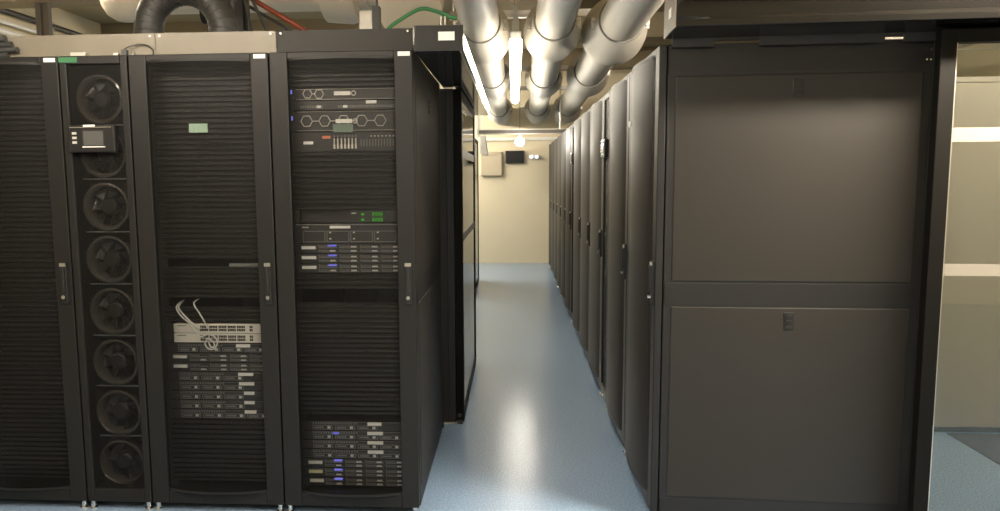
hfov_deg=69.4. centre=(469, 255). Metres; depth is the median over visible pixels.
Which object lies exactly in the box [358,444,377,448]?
tray
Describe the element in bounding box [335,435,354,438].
tray
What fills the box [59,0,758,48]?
ceiling
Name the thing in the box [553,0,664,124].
insulated pipe
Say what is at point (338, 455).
tray
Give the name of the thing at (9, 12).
conduit
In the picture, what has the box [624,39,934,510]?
rack
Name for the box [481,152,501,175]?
electrical box
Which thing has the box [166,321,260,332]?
switch
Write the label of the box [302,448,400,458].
server
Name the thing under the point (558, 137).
rack
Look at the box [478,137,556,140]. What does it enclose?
trim
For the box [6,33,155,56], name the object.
panel
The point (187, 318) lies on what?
cable
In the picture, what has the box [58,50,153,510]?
unit
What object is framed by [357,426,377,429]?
tray
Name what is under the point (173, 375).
server
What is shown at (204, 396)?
tray
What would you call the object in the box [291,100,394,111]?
switch
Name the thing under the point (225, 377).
tray
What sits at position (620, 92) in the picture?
rack
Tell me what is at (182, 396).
tray
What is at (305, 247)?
server
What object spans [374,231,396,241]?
tray
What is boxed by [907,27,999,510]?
sliding door
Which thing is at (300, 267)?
server
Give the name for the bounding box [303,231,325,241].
tray
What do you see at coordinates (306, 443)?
server
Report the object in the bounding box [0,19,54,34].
conduit
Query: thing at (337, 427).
tray
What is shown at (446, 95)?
post
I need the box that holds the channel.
[242,0,250,30]
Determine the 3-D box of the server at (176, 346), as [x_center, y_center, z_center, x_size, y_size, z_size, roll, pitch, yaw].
[-1.097,0.383,3.486,0.483,0.040,0.558,0,6,4]
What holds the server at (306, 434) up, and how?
in the rack at (351, 343)
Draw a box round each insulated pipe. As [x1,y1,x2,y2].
[170,0,443,41]
[453,0,512,124]
[523,0,581,123]
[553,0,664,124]
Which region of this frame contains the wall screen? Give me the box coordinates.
[505,151,523,162]
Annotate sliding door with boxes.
[454,89,475,423]
[475,139,478,286]
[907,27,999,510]
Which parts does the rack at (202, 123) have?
mounting rail, bow trim, perforated panel, blanking panel, casing, blanking panel, blanking panel, bow trim, blanking panel, handle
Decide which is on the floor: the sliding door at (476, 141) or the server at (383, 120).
the sliding door at (476, 141)
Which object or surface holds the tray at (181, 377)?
on the server at (173, 375)
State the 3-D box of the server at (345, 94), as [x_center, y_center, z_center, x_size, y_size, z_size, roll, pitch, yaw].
[-0.507,-0.714,3.329,0.483,0.047,0.560,0,6,4]
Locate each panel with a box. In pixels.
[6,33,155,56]
[155,31,276,53]
[276,28,420,59]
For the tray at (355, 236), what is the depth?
3.12 m
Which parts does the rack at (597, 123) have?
perforated panel, door, handle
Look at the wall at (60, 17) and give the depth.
7.97 m
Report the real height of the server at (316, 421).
0.040 m
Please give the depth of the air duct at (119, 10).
4.90 m
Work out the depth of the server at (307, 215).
3.13 m
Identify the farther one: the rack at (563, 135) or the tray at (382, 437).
the rack at (563, 135)
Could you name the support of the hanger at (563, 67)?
hanging from the ceiling
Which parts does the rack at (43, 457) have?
bow trim, bow trim, handle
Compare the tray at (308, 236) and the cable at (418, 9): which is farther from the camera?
the cable at (418, 9)
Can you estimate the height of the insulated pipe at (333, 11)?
1.022 m
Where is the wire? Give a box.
[123,44,153,54]
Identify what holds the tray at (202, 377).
on the server at (173, 375)
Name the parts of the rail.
rail, rod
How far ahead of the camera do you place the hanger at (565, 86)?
9.78 m
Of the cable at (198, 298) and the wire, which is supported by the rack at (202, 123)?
the wire
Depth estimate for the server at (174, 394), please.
3.24 m
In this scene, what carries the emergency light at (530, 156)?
attached to the wall at (513, 205)
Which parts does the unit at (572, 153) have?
display panel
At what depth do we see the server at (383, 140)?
3.08 m
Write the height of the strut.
1.150 m
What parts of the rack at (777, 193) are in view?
bow trim, perforated panel, bow trim, door, handle, panel, panel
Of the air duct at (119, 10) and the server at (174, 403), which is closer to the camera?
the server at (174, 403)
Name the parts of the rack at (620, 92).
bow trim, bow trim, handle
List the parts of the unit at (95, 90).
display panel, bracket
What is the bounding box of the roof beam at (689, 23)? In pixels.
[664,0,999,47]
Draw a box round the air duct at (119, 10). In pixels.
[100,0,139,22]
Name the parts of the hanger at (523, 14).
rod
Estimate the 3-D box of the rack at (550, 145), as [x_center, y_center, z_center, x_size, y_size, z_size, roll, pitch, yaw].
[1.803,-0.768,11.359,1.104,1.985,0.746,0,6,4]
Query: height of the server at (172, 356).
0.040 m
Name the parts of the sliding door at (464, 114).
pane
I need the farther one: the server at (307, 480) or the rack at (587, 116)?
the rack at (587, 116)
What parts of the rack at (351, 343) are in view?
mounting rail, bow trim, perforated panel, blanking panel, blanking panel, blanking panel, blanking panel, bow trim, handle, panel, panel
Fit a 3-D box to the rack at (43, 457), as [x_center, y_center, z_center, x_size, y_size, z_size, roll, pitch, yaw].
[-1.988,0.095,3.668,0.596,1.985,1.100,0,6,4]
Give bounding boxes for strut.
[35,3,52,35]
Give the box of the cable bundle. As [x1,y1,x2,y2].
[0,36,19,56]
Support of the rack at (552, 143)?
on the floor
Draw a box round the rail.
[477,86,565,134]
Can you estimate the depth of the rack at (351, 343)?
3.14 m
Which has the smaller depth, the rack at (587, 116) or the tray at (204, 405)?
the tray at (204, 405)
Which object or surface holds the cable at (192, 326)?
attached to the switch at (171, 337)
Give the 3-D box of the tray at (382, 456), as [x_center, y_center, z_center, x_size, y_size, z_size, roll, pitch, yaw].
[-0.352,0.896,3.222,0.090,0.019,0.005,0,6,4]
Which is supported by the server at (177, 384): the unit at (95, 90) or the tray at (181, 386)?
the tray at (181, 386)
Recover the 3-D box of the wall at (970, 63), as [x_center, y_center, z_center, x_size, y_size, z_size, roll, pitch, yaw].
[5.324,-0.714,4.279,0.100,3.550,15.300,0,6,4]
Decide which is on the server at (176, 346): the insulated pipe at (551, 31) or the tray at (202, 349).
the tray at (202, 349)
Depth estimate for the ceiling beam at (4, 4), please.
6.58 m
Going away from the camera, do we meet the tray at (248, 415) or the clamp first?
the tray at (248, 415)
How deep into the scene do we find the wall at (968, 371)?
4.01 m
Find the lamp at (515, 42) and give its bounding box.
[509,0,521,103]
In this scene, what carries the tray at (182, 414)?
on the server at (175, 412)
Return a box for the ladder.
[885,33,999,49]
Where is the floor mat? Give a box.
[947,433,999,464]
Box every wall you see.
[0,8,100,35]
[431,70,631,262]
[934,76,999,432]
[956,50,999,76]
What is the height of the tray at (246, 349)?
0.019 m
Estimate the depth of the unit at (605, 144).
4.70 m
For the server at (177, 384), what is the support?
in the rack at (202, 123)
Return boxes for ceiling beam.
[0,0,101,8]
[100,12,736,45]
[421,47,657,72]
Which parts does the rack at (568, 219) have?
door, handle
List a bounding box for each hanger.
[449,0,590,24]
[508,65,568,70]
[508,85,566,90]
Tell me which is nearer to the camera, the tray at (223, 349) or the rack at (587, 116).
the tray at (223, 349)
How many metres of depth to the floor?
4.04 m
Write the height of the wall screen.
0.210 m
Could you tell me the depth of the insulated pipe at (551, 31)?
4.64 m
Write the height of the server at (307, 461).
0.040 m
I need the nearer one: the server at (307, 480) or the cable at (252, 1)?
the server at (307, 480)
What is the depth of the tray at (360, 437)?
3.22 m
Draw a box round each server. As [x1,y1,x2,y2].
[167,342,261,352]
[168,352,261,361]
[168,361,261,371]
[169,371,262,380]
[169,380,262,390]
[169,390,262,399]
[170,399,263,408]
[171,408,263,418]
[290,88,394,100]
[291,110,394,131]
[292,131,395,151]
[294,210,396,221]
[295,243,397,252]
[296,253,397,262]
[296,263,397,272]
[301,414,400,430]
[302,430,400,439]
[302,439,400,449]
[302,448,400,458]
[303,457,401,467]
[303,467,401,476]
[303,476,401,486]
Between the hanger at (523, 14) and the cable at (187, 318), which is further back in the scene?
the hanger at (523, 14)
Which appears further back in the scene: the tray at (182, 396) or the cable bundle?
the tray at (182, 396)
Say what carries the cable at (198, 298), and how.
attached to the switch at (181, 326)
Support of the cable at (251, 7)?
on the rack at (351, 343)
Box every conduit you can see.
[0,9,84,34]
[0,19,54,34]
[0,27,28,35]
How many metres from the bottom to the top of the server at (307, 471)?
0.040 m
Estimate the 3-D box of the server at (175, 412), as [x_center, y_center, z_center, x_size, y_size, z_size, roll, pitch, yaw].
[-1.095,0.684,3.519,0.483,0.040,0.558,0,6,4]
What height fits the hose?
0.953 m
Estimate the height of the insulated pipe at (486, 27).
0.430 m
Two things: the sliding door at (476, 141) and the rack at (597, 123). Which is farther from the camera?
the sliding door at (476, 141)
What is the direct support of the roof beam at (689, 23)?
attached to the rack at (777, 193)
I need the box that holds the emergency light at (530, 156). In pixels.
[529,155,538,158]
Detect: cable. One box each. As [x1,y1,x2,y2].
[176,300,217,349]
[178,300,201,328]
[193,298,209,328]
[243,0,252,30]
[250,5,291,30]
[251,0,276,46]
[386,7,456,28]
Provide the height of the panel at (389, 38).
0.096 m
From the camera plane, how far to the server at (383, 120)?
3.07 m
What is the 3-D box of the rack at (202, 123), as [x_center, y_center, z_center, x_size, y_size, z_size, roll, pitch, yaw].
[-1.090,0.094,3.610,0.596,1.985,1.104,0,6,4]
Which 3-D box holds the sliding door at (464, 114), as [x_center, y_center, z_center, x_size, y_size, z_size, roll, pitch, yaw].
[-0.019,-0.047,4.913,0.045,1.968,1.412,0,6,4]
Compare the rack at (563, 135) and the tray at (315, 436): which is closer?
the tray at (315, 436)
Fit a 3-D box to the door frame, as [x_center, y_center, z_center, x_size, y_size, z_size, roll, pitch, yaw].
[-0.029,-1.045,4.448,0.204,0.101,3.101,0,6,4]
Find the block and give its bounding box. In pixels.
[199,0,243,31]
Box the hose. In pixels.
[250,0,307,29]
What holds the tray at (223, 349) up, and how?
on the server at (176, 346)
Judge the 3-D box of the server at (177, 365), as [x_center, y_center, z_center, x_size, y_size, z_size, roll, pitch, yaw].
[-1.097,0.469,3.496,0.483,0.040,0.558,0,6,4]
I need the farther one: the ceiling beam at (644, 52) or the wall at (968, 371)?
the ceiling beam at (644, 52)
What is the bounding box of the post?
[440,89,456,423]
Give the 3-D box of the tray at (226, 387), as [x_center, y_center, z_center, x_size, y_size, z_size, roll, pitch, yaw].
[-1.055,0.592,3.232,0.090,0.019,0.005,0,6,4]
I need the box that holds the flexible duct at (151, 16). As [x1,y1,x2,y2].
[133,0,237,44]
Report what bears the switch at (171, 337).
in the rack at (202, 123)
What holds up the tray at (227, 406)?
on the server at (174, 403)
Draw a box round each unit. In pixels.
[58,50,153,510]
[570,123,573,320]
[600,91,609,407]
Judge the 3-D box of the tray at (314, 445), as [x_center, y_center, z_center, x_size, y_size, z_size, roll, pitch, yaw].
[-0.656,0.854,3.236,0.090,0.019,0.005,0,6,4]
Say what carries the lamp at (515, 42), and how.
hanging from the ceiling
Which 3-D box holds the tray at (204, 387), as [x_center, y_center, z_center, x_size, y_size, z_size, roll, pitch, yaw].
[-1.156,0.592,3.238,0.090,0.019,0.005,0,6,4]
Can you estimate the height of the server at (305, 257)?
0.040 m
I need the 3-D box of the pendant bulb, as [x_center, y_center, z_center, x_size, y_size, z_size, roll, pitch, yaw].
[0.587,-2.046,8.408,0.107,1.520,0.107,0,6,4]
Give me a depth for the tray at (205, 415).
3.25 m
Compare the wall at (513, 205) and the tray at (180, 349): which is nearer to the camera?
the tray at (180, 349)
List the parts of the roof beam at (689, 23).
guide rail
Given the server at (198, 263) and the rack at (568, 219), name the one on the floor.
the rack at (568, 219)
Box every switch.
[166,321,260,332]
[166,333,260,342]
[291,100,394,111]
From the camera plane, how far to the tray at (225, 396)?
3.24 m
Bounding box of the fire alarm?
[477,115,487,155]
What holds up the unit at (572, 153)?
on the floor
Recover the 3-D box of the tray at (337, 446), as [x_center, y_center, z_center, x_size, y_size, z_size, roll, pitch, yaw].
[-0.555,0.854,3.230,0.090,0.019,0.005,0,6,4]
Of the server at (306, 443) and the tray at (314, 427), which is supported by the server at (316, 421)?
the tray at (314, 427)
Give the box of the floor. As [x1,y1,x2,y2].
[0,263,999,510]
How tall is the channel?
1.365 m
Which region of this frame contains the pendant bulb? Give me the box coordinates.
[515,135,523,145]
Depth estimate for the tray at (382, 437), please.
3.21 m
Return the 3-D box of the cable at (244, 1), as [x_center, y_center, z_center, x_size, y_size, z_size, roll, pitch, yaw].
[-1.175,-1.294,3.862,0.193,0.711,0.014,0,6,4]
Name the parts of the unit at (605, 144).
display panel, perforated panel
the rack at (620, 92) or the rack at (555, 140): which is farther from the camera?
the rack at (555, 140)
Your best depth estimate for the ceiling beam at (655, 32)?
8.60 m
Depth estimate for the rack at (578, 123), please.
6.45 m
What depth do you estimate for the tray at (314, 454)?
3.24 m
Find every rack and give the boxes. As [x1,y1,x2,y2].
[0,56,88,508]
[128,52,284,510]
[269,50,443,510]
[548,144,551,266]
[551,141,554,278]
[554,138,557,286]
[557,135,561,295]
[560,131,565,306]
[565,125,571,319]
[572,116,581,342]
[580,108,591,364]
[589,96,608,393]
[606,73,629,452]
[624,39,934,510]
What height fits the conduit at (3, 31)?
0.084 m
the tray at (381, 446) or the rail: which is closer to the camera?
the tray at (381, 446)
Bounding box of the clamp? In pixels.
[440,16,445,24]
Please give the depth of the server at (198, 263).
3.24 m
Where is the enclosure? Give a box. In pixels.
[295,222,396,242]
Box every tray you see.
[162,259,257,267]
[178,347,197,351]
[179,375,198,379]
[180,385,199,388]
[180,394,199,398]
[181,403,200,407]
[181,413,200,416]
[200,347,219,351]
[201,376,221,379]
[202,385,221,389]
[202,394,221,398]
[203,404,222,407]
[203,413,222,417]
[222,348,241,351]
[224,376,243,379]
[224,385,243,389]
[224,395,243,398]
[225,404,244,408]
[225,413,244,417]
[245,348,261,351]
[247,414,263,417]
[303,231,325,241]
[312,425,332,429]
[313,434,332,438]
[313,444,332,447]
[313,453,332,456]
[326,231,348,241]
[335,425,354,429]
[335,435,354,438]
[335,444,355,448]
[336,453,355,457]
[350,231,372,241]
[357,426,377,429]
[358,435,377,439]
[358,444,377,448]
[358,453,377,457]
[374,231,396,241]
[380,435,399,439]
[380,445,400,448]
[380,454,400,458]
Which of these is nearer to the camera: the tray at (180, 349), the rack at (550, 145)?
the tray at (180, 349)
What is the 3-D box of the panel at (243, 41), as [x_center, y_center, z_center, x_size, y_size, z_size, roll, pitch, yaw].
[-1.062,-0.905,3.162,0.517,0.096,0.260,0,6,4]
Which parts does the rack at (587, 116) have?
door, handle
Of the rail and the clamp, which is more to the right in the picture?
the rail
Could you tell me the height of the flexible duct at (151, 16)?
0.506 m
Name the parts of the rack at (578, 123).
door, handle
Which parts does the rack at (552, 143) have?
perforated panel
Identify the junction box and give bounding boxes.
[359,0,380,28]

